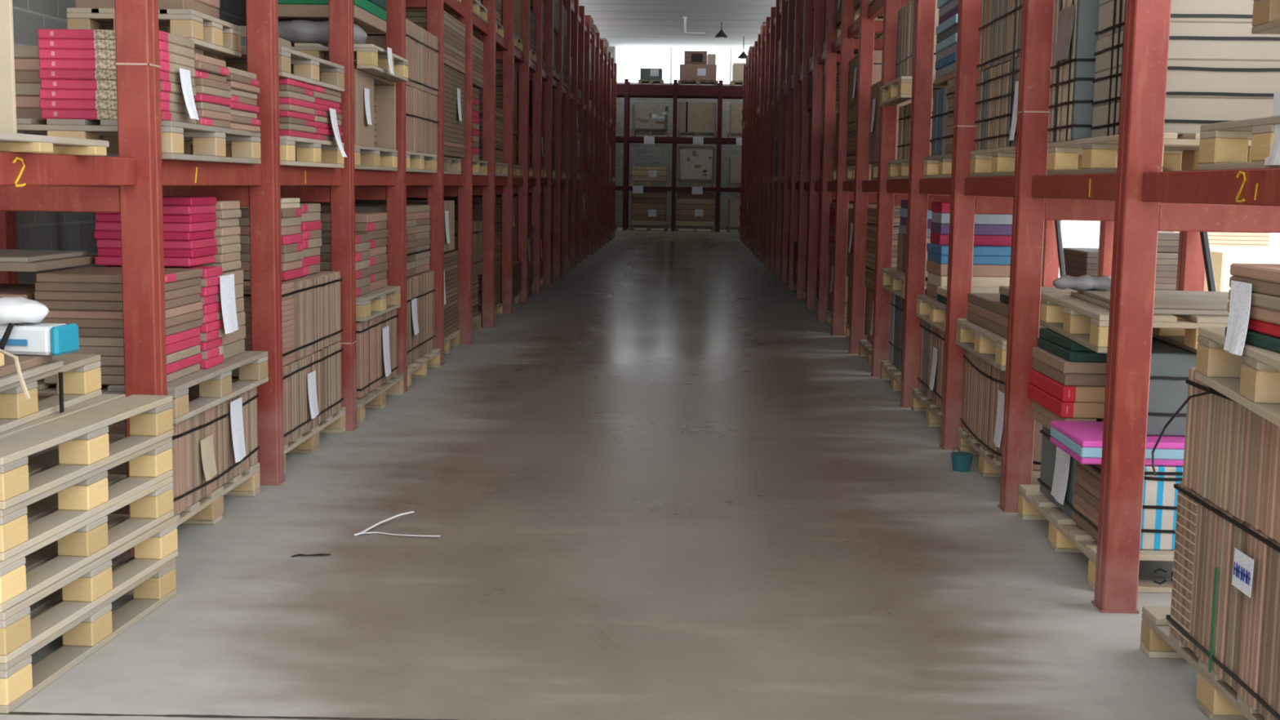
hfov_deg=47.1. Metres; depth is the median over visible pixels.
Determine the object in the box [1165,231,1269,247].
load
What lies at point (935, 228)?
carton
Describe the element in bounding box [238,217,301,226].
carton
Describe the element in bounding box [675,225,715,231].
wooden pallet
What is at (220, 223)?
carton
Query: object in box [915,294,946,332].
wooden pallet
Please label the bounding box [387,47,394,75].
paper sheet
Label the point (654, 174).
load
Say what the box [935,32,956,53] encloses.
carton
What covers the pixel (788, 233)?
stack
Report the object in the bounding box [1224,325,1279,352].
carton
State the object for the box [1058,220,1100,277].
load
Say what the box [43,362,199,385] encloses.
carton
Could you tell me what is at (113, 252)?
carton
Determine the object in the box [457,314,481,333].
wooden pallet
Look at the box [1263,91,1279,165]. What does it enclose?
paper sheet
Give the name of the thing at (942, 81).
carton
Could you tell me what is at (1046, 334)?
carton
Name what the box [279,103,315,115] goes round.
carton
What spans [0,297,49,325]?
plastic bag
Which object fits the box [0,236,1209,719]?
floor
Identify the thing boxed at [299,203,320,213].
carton
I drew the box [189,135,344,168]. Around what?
wooden pallet
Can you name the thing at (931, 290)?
carton
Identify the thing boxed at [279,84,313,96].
carton
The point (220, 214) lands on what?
carton
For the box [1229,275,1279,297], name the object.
carton
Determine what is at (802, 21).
stack
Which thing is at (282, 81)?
carton
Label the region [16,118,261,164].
wooden pallet
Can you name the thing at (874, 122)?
stack
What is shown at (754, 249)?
wooden pallet
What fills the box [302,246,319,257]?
carton
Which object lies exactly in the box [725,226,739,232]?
wooden pallet
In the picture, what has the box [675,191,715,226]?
load
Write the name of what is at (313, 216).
carton
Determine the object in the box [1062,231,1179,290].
stack
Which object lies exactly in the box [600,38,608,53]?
stack
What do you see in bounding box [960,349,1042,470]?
stack
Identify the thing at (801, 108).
stack
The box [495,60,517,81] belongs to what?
stack
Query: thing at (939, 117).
stack
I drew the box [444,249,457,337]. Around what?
stack
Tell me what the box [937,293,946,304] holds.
carton
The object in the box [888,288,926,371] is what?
stack
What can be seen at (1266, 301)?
carton
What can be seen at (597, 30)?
stack
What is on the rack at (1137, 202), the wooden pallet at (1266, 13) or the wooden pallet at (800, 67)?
the wooden pallet at (800, 67)
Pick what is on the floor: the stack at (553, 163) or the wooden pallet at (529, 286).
the wooden pallet at (529, 286)
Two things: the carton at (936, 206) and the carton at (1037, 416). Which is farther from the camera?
the carton at (936, 206)
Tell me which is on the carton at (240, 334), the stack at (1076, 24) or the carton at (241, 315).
the carton at (241, 315)
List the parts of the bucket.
handle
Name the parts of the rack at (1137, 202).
plate, plate, plate, plate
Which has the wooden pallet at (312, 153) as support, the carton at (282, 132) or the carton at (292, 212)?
the carton at (282, 132)
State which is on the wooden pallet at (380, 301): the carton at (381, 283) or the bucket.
the carton at (381, 283)
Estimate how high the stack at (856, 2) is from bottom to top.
0.613 m
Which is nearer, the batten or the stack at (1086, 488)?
the batten
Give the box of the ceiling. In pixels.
[578,0,776,48]
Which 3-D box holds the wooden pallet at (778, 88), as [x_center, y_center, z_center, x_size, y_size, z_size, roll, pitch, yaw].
[2.796,-4.579,24.887,0.860,0.144,1.250,1,7,2]
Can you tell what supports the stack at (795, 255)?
on the wooden pallet at (794, 283)
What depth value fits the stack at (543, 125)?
25.71 m
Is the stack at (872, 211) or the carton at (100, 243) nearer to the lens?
the carton at (100, 243)
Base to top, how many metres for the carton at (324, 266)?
0.054 m
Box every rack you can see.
[0,0,617,558]
[615,79,742,231]
[739,0,1279,711]
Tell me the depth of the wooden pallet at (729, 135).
41.85 m
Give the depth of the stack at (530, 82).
19.89 m
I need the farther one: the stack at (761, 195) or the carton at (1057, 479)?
the stack at (761, 195)
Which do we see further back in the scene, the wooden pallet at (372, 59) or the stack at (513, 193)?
the stack at (513, 193)
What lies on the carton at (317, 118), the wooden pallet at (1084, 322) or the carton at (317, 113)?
the carton at (317, 113)
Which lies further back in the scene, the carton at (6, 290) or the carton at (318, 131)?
the carton at (318, 131)
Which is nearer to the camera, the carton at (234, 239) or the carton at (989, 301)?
the carton at (234, 239)
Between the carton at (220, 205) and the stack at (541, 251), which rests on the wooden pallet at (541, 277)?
the stack at (541, 251)
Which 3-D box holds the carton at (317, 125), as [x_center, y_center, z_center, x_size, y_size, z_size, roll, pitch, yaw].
[-1.977,-1.289,8.079,0.530,0.031,0.580,1,7,1]
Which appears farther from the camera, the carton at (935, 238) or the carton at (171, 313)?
the carton at (935, 238)
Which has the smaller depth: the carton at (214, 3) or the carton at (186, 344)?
the carton at (186, 344)
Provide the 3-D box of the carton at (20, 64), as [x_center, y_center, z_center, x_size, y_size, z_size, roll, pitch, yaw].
[-2.545,-1.184,5.983,0.480,0.047,0.600,1,7,1]
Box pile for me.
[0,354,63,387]
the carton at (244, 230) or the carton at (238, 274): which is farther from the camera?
the carton at (244, 230)
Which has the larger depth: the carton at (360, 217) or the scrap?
the carton at (360, 217)
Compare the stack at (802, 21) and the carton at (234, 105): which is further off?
the stack at (802, 21)
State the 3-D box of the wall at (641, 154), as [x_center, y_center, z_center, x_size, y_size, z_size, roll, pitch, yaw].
[1.194,-6.642,44.613,7.330,5.620,0.200,1,7,2]
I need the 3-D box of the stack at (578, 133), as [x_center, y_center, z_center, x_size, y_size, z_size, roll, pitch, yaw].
[-1.548,-3.829,26.918,0.857,0.750,1.188,1,7,2]
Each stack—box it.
[106,383,259,515]
[231,341,343,446]
[241,271,342,366]
[320,203,431,278]
[355,199,454,252]
[355,308,398,398]
[360,18,439,155]
[405,8,465,74]
[406,270,435,365]
[444,64,464,158]
[444,195,517,231]
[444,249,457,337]
[453,220,482,277]
[472,35,483,88]
[472,86,479,159]
[472,275,479,316]
[476,194,544,230]
[478,235,501,310]
[479,75,517,134]
[479,103,503,163]
[480,0,501,24]
[494,228,516,266]
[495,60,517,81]
[500,261,521,299]
[501,0,521,38]
[513,134,515,164]
[513,193,553,223]
[515,131,530,166]
[516,80,543,129]
[516,126,544,168]
[516,226,533,285]
[529,0,545,62]
[529,10,536,51]
[529,193,562,235]
[540,230,543,276]
[541,192,570,228]
[542,0,559,34]
[542,101,570,124]
[542,124,571,171]
[551,142,555,169]
[551,191,585,219]
[551,223,552,270]
[551,235,561,267]
[552,31,556,67]
[552,135,562,170]
[562,5,567,38]
[562,34,566,78]
[570,56,572,85]
[576,131,579,172]
[577,108,578,131]
[584,14,593,24]
[588,131,590,154]
[589,42,591,80]
[592,220,593,244]
[593,143,595,174]
[595,24,599,32]
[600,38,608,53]
[609,146,611,176]
[747,46,753,58]
[755,213,757,248]
[760,21,765,36]
[760,195,761,216]
[760,222,760,247]
[774,136,777,174]
[777,39,780,87]
[782,142,784,173]
[784,48,786,79]
[786,232,808,275]
[789,198,835,235]
[792,20,795,71]
[792,241,807,287]
[799,107,801,137]
[800,8,813,62]
[806,74,839,111]
[807,106,838,171]
[812,0,814,10]
[816,255,819,298]
[817,201,853,256]
[824,0,858,39]
[827,252,848,318]
[828,203,900,253]
[833,0,883,27]
[833,121,835,168]
[834,112,838,168]
[846,121,871,165]
[846,208,853,279]
[846,277,868,334]
[847,49,882,124]
[853,0,860,9]
[865,207,926,291]
[866,288,874,343]
[868,80,911,164]
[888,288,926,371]
[895,0,939,79]
[896,232,930,277]
[897,98,933,159]
[917,319,945,408]
[929,86,948,155]
[944,78,955,154]
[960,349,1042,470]
[973,0,1055,150]
[1047,0,1100,142]
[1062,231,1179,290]
[1071,460,1101,541]
[1090,0,1279,137]
[1140,465,1182,550]
[1146,336,1196,435]
[1165,482,1279,719]
[1182,367,1279,543]
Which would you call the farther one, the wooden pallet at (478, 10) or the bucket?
the wooden pallet at (478, 10)
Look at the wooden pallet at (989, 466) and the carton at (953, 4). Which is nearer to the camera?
the wooden pallet at (989, 466)
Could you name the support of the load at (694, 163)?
on the wooden pallet at (695, 184)
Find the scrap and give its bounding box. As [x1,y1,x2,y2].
[291,553,330,556]
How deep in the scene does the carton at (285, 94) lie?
7.37 m
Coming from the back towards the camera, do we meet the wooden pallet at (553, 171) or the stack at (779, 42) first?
the stack at (779, 42)
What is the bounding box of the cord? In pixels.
[0,348,30,400]
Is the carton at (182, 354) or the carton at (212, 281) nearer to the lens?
the carton at (182, 354)
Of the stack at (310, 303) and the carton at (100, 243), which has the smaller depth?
the carton at (100, 243)
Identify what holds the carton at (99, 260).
on the carton at (207, 271)
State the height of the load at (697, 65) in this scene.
0.830 m
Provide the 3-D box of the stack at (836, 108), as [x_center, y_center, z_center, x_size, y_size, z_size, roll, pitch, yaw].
[2.593,-2.782,18.608,0.817,0.765,1.228,1,7,2]
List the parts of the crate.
panel, panel, lid, panel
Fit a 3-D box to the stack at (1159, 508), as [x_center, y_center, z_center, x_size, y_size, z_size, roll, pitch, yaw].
[2.083,0.498,6.014,0.498,0.317,1.058,1,7,2]
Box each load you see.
[631,102,668,133]
[631,166,667,182]
[631,191,666,226]
[640,68,662,80]
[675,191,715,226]
[676,146,715,182]
[678,102,716,133]
[679,50,716,80]
[728,102,742,133]
[728,158,741,182]
[728,199,740,227]
[732,62,746,81]
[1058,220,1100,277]
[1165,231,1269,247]
[1204,246,1279,292]
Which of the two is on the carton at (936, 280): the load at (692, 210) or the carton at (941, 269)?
the carton at (941, 269)
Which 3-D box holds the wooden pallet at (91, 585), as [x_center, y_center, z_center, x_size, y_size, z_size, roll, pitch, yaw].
[-2.092,0.686,4.657,0.800,0.144,1.200,1,7,5]
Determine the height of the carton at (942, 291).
0.044 m
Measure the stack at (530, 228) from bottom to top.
0.758 m
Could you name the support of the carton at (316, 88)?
on the carton at (317, 95)
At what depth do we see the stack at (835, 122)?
16.49 m
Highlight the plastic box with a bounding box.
[0,322,79,355]
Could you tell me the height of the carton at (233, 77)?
0.029 m
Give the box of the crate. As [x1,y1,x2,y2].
[290,68,395,149]
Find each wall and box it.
[12,0,426,284]
[608,46,742,230]
[1268,232,1279,247]
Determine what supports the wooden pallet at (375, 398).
on the floor
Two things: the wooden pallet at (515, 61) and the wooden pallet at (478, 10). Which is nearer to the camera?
the wooden pallet at (478, 10)
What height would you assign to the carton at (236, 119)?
0.029 m
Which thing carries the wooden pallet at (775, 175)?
on the rack at (1137, 202)
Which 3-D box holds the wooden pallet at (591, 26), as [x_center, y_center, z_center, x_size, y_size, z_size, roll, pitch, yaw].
[-1.409,-6.743,29.819,0.860,0.144,1.250,1,7,2]
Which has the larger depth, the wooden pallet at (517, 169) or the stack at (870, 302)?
the wooden pallet at (517, 169)
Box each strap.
[57,371,63,413]
[354,511,440,537]
[1151,386,1222,475]
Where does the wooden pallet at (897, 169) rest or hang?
on the rack at (1137, 202)
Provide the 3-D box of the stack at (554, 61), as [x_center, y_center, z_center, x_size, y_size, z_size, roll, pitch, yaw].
[-1.702,-4.656,21.965,0.809,0.559,1.151,1,7,2]
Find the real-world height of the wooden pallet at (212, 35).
0.144 m
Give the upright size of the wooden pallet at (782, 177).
0.144 m
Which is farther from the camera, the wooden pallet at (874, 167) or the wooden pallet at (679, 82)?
the wooden pallet at (679, 82)
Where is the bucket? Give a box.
[951,444,973,471]
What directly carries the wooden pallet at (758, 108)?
on the rack at (1137, 202)
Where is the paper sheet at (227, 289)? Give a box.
[219,273,238,333]
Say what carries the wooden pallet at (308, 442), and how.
on the floor
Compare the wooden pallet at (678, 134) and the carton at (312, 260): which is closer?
the carton at (312, 260)
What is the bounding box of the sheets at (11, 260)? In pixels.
[0,248,97,271]
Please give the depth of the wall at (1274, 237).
25.60 m
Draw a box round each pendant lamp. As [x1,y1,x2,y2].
[714,22,728,38]
[737,35,746,58]
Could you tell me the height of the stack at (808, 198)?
0.523 m
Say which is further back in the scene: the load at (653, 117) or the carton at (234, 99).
the load at (653, 117)
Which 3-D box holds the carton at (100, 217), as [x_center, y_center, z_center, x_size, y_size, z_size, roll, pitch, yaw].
[-2.098,-0.619,6.375,0.410,0.036,0.340,1,7,2]
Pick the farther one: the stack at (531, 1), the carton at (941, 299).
the stack at (531, 1)
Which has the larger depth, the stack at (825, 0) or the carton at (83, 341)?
the stack at (825, 0)
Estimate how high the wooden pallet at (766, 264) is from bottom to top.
0.144 m
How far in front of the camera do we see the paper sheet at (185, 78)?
5.72 m
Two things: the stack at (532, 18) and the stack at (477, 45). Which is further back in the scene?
the stack at (532, 18)
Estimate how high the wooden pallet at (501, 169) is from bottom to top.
0.144 m
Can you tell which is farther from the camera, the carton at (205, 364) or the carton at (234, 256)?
the carton at (234, 256)
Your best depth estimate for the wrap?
6.33 m
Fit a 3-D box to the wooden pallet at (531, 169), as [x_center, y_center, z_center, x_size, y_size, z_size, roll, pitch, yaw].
[-1.875,-2.441,19.030,0.860,0.144,1.250,1,7,2]
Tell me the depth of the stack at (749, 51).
36.90 m
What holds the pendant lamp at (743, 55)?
hanging from the ceiling
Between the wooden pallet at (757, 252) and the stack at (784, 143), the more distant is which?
the wooden pallet at (757, 252)
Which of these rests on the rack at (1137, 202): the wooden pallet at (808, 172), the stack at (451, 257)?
the wooden pallet at (808, 172)
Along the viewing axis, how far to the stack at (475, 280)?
14.76 m
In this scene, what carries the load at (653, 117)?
on the wooden pallet at (633, 133)
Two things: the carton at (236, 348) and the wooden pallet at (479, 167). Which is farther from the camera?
the wooden pallet at (479, 167)
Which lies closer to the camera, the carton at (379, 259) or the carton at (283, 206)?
the carton at (283, 206)
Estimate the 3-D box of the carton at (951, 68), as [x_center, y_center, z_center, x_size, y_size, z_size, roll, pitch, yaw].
[2.202,-1.798,9.132,0.600,0.055,0.740,1,7,2]
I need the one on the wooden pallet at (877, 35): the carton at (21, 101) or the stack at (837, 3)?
the stack at (837, 3)
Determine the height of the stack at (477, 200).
0.391 m
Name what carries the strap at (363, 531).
on the floor
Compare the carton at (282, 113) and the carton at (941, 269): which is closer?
the carton at (282, 113)
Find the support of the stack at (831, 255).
on the wooden pallet at (828, 316)
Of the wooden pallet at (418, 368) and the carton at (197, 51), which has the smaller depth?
the carton at (197, 51)
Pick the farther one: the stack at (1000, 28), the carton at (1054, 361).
the stack at (1000, 28)
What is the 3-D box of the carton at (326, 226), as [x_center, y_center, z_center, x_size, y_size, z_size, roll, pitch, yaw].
[-1.940,-0.884,9.640,0.430,0.055,0.620,1,7,1]
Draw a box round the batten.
[0,352,4,366]
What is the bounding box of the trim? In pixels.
[614,227,739,238]
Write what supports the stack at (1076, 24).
on the wooden pallet at (1099, 155)
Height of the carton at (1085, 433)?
0.024 m
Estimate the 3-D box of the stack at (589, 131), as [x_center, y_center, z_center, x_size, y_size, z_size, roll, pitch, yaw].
[-1.468,-4.473,30.078,0.875,0.466,1.243,1,7,2]
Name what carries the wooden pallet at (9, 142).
on the rack at (134, 184)
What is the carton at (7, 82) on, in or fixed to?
on the wooden pallet at (9, 142)
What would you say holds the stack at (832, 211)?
on the stack at (831, 255)
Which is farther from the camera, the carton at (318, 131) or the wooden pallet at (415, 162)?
the wooden pallet at (415, 162)
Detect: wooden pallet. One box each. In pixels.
[0,132,109,155]
[0,354,102,433]
[0,392,173,509]
[0,434,173,560]
[0,474,173,613]
[0,514,177,663]
[0,553,176,713]
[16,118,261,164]
[36,351,268,424]
[66,8,241,57]
[122,462,260,554]
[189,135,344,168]
[203,45,344,91]
[284,406,346,474]
[290,43,408,81]
[294,144,397,171]
[355,285,400,321]
[356,373,404,423]
[406,151,437,173]
[407,348,439,389]
[444,0,487,24]
[444,156,461,174]
[444,329,459,353]
[452,13,503,37]
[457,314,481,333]
[472,30,523,53]
[472,160,487,175]
[478,302,502,324]
[495,44,537,64]
[495,162,507,176]
[500,293,519,307]
[513,164,521,177]
[514,58,545,72]
[528,66,559,81]
[528,166,533,177]
[528,284,530,294]
[540,275,543,287]
[541,168,546,178]
[542,75,567,88]
[551,169,555,179]
[552,88,581,99]
[561,170,565,179]
[575,254,577,264]
[576,172,580,180]
[582,251,585,260]
[590,22,593,35]
[604,45,606,55]
[629,224,667,231]
[630,181,668,186]
[631,131,669,137]
[638,79,663,84]
[675,182,715,187]
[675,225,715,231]
[676,132,716,137]
[677,80,718,85]
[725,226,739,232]
[727,133,742,137]
[727,182,741,187]
[729,80,743,85]
[753,248,756,256]
[756,105,759,114]
[756,251,759,261]
[764,258,769,270]
[773,174,777,182]
[777,85,779,96]
[781,173,783,182]
[783,79,786,89]
[791,71,793,83]
[793,281,806,293]
[798,62,837,75]
[801,288,817,303]
[807,170,821,182]
[808,49,882,66]
[813,297,817,310]
[821,34,858,53]
[826,309,847,333]
[831,168,836,181]
[835,16,883,39]
[845,164,871,181]
[845,322,866,339]
[853,4,883,22]
[858,339,871,364]
[867,0,875,5]
[871,163,878,180]
[879,75,947,106]
[880,268,928,298]
[880,360,901,391]
[887,158,909,179]
[911,388,942,426]
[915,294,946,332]
[923,153,952,178]
[955,318,1007,370]
[957,426,1040,484]
[969,146,1182,177]
[1017,484,1173,593]
[1040,293,1228,353]
[1046,133,1251,174]
[1139,605,1264,719]
[1195,326,1279,426]
[1197,115,1279,170]
[1251,0,1279,34]
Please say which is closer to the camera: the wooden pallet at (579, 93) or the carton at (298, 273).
the carton at (298, 273)
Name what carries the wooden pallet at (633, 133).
on the rack at (627, 91)
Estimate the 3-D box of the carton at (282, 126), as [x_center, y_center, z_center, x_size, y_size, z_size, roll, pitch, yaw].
[-1.988,-1.192,7.533,0.530,0.031,0.500,1,7,2]
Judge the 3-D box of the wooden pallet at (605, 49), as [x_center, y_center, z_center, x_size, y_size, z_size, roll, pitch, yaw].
[-1.244,-7.308,34.578,0.860,0.144,1.250,1,7,2]
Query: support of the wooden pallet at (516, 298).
on the floor
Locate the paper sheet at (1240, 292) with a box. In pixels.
[1223,280,1251,355]
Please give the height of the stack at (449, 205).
0.444 m
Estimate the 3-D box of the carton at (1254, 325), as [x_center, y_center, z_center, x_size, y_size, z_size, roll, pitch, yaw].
[1.712,-0.065,3.395,0.490,0.030,0.550,1,7,1]
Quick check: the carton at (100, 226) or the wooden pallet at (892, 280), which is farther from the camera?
the wooden pallet at (892, 280)
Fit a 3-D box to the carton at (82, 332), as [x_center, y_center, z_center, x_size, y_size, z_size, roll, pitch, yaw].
[-2.100,-0.134,5.945,0.490,0.034,0.500,1,7,2]
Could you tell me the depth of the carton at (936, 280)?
9.16 m
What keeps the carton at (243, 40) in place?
on the wooden pallet at (305, 68)
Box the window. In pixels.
[613,46,732,84]
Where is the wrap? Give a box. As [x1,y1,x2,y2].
[1053,275,1111,291]
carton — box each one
[0,0,17,133]
[0,283,35,300]
[13,45,39,58]
[14,57,41,71]
[14,71,41,83]
[15,83,41,96]
[15,95,41,108]
[16,107,46,119]
[34,284,201,302]
[35,266,202,284]
[35,276,200,293]
[36,293,199,311]
[37,28,194,48]
[37,39,194,58]
[37,310,203,328]
[38,48,194,68]
[39,59,195,77]
[39,69,195,87]
[39,88,194,105]
[39,99,189,115]
[40,79,195,96]
[40,109,196,124]
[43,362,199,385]
[44,302,202,319]
[52,344,200,366]
[66,336,200,356]
[75,0,219,18]
[78,318,201,337]
[78,327,199,346]
[93,230,214,240]
[94,204,215,214]
[94,254,215,266]
[95,213,216,223]
[95,222,216,231]
[96,238,217,249]
[97,246,217,257]
[100,353,202,375]
[101,265,222,278]
[162,195,216,205]
[192,47,203,55]
[193,53,226,67]
[193,61,229,75]
[193,77,231,91]
[193,93,231,106]
[194,85,231,98]
[194,101,230,113]
[195,0,219,8]
[195,69,226,83]
[195,260,240,271]
[196,109,231,121]
[196,117,231,128]
[198,328,223,342]
[199,284,220,296]
[199,293,221,306]
[199,319,224,333]
[199,337,222,351]
[199,354,223,368]
[200,275,223,287]
[200,311,222,324]
[200,345,224,359]
[201,302,222,315]
[213,217,239,227]
[213,226,239,236]
[213,235,239,245]
[214,200,239,209]
[214,208,241,218]
[214,252,240,262]
[215,243,240,254]
[220,284,243,302]
[221,297,244,316]
[221,311,245,331]
[221,324,245,346]
[222,270,243,285]
[222,338,244,359]
[224,73,259,86]
[225,66,256,79]
[226,80,260,93]
[229,101,259,112]
[229,108,257,119]
[230,88,257,100]
[230,95,256,106]
[230,115,260,125]
[230,122,260,132]
[234,259,302,271]
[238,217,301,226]
[239,208,302,217]
[239,225,301,235]
[239,234,302,244]
[239,242,302,253]
[240,26,290,48]
[240,37,246,45]
[240,203,300,208]
[240,251,302,262]
[243,267,303,280]
[277,0,386,21]
[277,4,386,32]
[279,77,313,90]
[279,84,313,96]
[279,90,314,102]
[279,97,315,109]
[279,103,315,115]
[279,110,314,120]
[279,116,315,127]
[279,123,315,133]
[279,129,315,138]
[280,197,300,203]
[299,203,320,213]
[299,212,320,222]
[299,229,321,239]
[300,220,321,231]
[301,255,319,266]
[302,238,321,248]
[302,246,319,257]
[302,263,319,275]
[312,84,341,97]
[312,91,341,102]
[312,115,341,125]
[313,127,342,137]
[314,97,340,108]
[314,103,341,114]
[314,109,342,119]
[314,121,340,131]
[314,133,336,142]
[319,250,370,262]
[319,259,369,271]
[320,211,386,222]
[320,220,386,231]
[320,232,369,244]
[320,241,369,253]
[321,229,387,239]
[355,267,370,279]
[355,275,369,288]
[355,284,369,297]
[368,0,386,10]
[368,237,386,248]
[368,245,386,257]
[368,253,386,266]
[368,262,387,274]
[368,278,386,292]
[369,270,386,283]
[898,224,930,237]
[899,208,932,219]
[900,200,931,209]
[900,216,933,228]
[926,243,1011,256]
[926,259,1010,277]
[926,283,937,298]
[927,251,1010,265]
[927,271,1009,287]
[929,232,1011,246]
[930,222,1012,235]
[931,201,975,213]
[931,212,1013,225]
[934,51,956,70]
[934,71,955,85]
[935,13,957,35]
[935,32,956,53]
[935,43,956,61]
[935,62,955,79]
[936,23,957,44]
[937,0,951,8]
[937,286,999,297]
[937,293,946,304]
[938,0,958,17]
[938,5,958,25]
[966,311,1040,338]
[967,293,1040,317]
[967,302,1046,328]
[999,285,1077,298]
[1000,293,1041,308]
[1026,383,1104,418]
[1029,368,1105,403]
[1031,346,1106,374]
[1031,358,1106,386]
[1031,400,1097,421]
[1032,408,1052,430]
[1037,337,1106,362]
[1037,425,1077,519]
[1039,328,1094,351]
[1049,436,1183,466]
[1050,420,1185,449]
[1050,426,1184,459]
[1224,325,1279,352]
[1226,301,1279,324]
[1228,288,1279,311]
[1229,262,1279,283]
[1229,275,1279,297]
[1247,317,1279,337]
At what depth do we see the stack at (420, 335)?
11.17 m
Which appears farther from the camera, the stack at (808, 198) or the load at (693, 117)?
the load at (693, 117)
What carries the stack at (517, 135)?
on the wooden pallet at (531, 169)
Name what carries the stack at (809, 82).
on the stack at (836, 108)
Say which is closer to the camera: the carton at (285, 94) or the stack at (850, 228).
the carton at (285, 94)
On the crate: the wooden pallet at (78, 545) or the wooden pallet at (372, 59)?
the wooden pallet at (372, 59)
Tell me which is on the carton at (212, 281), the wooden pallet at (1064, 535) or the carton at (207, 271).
the carton at (207, 271)
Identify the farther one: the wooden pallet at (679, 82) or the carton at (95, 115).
the wooden pallet at (679, 82)
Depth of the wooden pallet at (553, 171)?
22.61 m
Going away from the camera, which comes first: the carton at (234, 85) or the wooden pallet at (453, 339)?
the carton at (234, 85)
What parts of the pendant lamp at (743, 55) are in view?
lamp shade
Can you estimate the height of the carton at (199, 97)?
0.031 m
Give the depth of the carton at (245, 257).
7.58 m
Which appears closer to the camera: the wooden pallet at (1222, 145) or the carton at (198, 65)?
the wooden pallet at (1222, 145)
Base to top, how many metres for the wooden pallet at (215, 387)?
0.144 m
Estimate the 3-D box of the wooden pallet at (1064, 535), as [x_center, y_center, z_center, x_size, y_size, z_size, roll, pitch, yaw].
[2.165,0.726,6.078,0.900,0.144,1.290,1,7,2]
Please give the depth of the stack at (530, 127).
20.69 m
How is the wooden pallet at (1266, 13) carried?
on the carton
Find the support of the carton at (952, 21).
on the carton at (953, 29)
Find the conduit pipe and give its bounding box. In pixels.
[682,16,705,35]
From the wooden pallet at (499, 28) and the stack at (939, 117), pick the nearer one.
the stack at (939, 117)
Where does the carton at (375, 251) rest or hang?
on the carton at (379, 259)
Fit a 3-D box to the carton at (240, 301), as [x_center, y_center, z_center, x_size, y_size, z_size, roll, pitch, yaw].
[-2.080,-0.242,6.672,0.450,0.064,0.380,1,7,2]
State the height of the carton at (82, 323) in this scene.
0.034 m
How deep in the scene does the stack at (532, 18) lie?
18.98 m
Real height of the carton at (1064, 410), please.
0.064 m
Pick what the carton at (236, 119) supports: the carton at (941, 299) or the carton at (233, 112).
the carton at (233, 112)
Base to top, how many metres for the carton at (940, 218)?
0.067 m
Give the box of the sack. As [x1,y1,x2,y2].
[278,18,367,47]
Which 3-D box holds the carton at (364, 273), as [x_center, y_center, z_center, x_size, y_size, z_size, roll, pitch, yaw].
[-1.946,-0.540,9.133,0.450,0.054,0.420,1,7,2]
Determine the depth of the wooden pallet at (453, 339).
13.02 m
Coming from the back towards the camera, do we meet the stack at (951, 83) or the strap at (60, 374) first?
the stack at (951, 83)
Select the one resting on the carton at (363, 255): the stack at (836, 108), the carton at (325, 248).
the carton at (325, 248)
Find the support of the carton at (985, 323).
on the wooden pallet at (983, 343)
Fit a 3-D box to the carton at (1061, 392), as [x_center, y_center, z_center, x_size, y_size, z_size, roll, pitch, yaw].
[1.832,0.108,6.279,0.190,0.064,0.590,1,7,1]
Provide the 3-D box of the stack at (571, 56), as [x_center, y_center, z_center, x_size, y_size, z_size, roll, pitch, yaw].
[-1.614,-5.003,25.161,0.859,0.494,1.215,1,7,2]
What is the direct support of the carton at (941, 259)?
on the carton at (941, 269)
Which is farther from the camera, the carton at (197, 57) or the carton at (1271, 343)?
the carton at (197, 57)
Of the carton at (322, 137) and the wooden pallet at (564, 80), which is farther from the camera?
the wooden pallet at (564, 80)
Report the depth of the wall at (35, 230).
8.59 m
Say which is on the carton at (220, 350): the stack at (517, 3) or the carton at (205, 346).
the carton at (205, 346)
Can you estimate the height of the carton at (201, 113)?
0.031 m
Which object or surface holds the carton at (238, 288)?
on the carton at (240, 301)
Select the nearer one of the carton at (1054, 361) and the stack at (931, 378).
the carton at (1054, 361)
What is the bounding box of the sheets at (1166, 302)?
[1070,288,1230,315]
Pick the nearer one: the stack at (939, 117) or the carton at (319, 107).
the carton at (319, 107)
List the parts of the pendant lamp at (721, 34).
lamp shade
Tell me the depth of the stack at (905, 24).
10.46 m
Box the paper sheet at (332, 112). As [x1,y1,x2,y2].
[328,107,346,157]
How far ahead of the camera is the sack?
8.86 m
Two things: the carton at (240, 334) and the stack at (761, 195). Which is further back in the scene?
the stack at (761, 195)
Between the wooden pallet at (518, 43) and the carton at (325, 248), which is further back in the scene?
the wooden pallet at (518, 43)
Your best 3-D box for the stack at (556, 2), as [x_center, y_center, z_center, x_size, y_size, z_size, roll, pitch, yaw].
[-1.677,-5.187,21.901,0.842,0.508,1.204,1,7,2]
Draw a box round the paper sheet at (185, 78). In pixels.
[179,68,199,119]
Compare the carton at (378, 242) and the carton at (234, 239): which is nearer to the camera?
the carton at (234, 239)
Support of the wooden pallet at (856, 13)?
on the rack at (1137, 202)
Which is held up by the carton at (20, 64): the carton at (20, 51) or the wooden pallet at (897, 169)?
the carton at (20, 51)
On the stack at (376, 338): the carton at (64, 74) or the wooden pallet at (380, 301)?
the wooden pallet at (380, 301)
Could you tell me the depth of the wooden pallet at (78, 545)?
4.55 m
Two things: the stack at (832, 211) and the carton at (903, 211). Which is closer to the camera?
the carton at (903, 211)
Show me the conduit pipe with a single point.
(685, 18)
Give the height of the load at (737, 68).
0.500 m
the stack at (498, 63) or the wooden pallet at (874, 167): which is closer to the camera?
the wooden pallet at (874, 167)
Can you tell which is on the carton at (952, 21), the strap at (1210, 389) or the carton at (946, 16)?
the carton at (946, 16)
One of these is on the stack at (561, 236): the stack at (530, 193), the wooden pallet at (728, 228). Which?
the stack at (530, 193)
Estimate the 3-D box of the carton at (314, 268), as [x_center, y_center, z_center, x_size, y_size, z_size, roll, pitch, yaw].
[-2.039,-0.504,8.134,0.440,0.048,0.380,1,7,2]

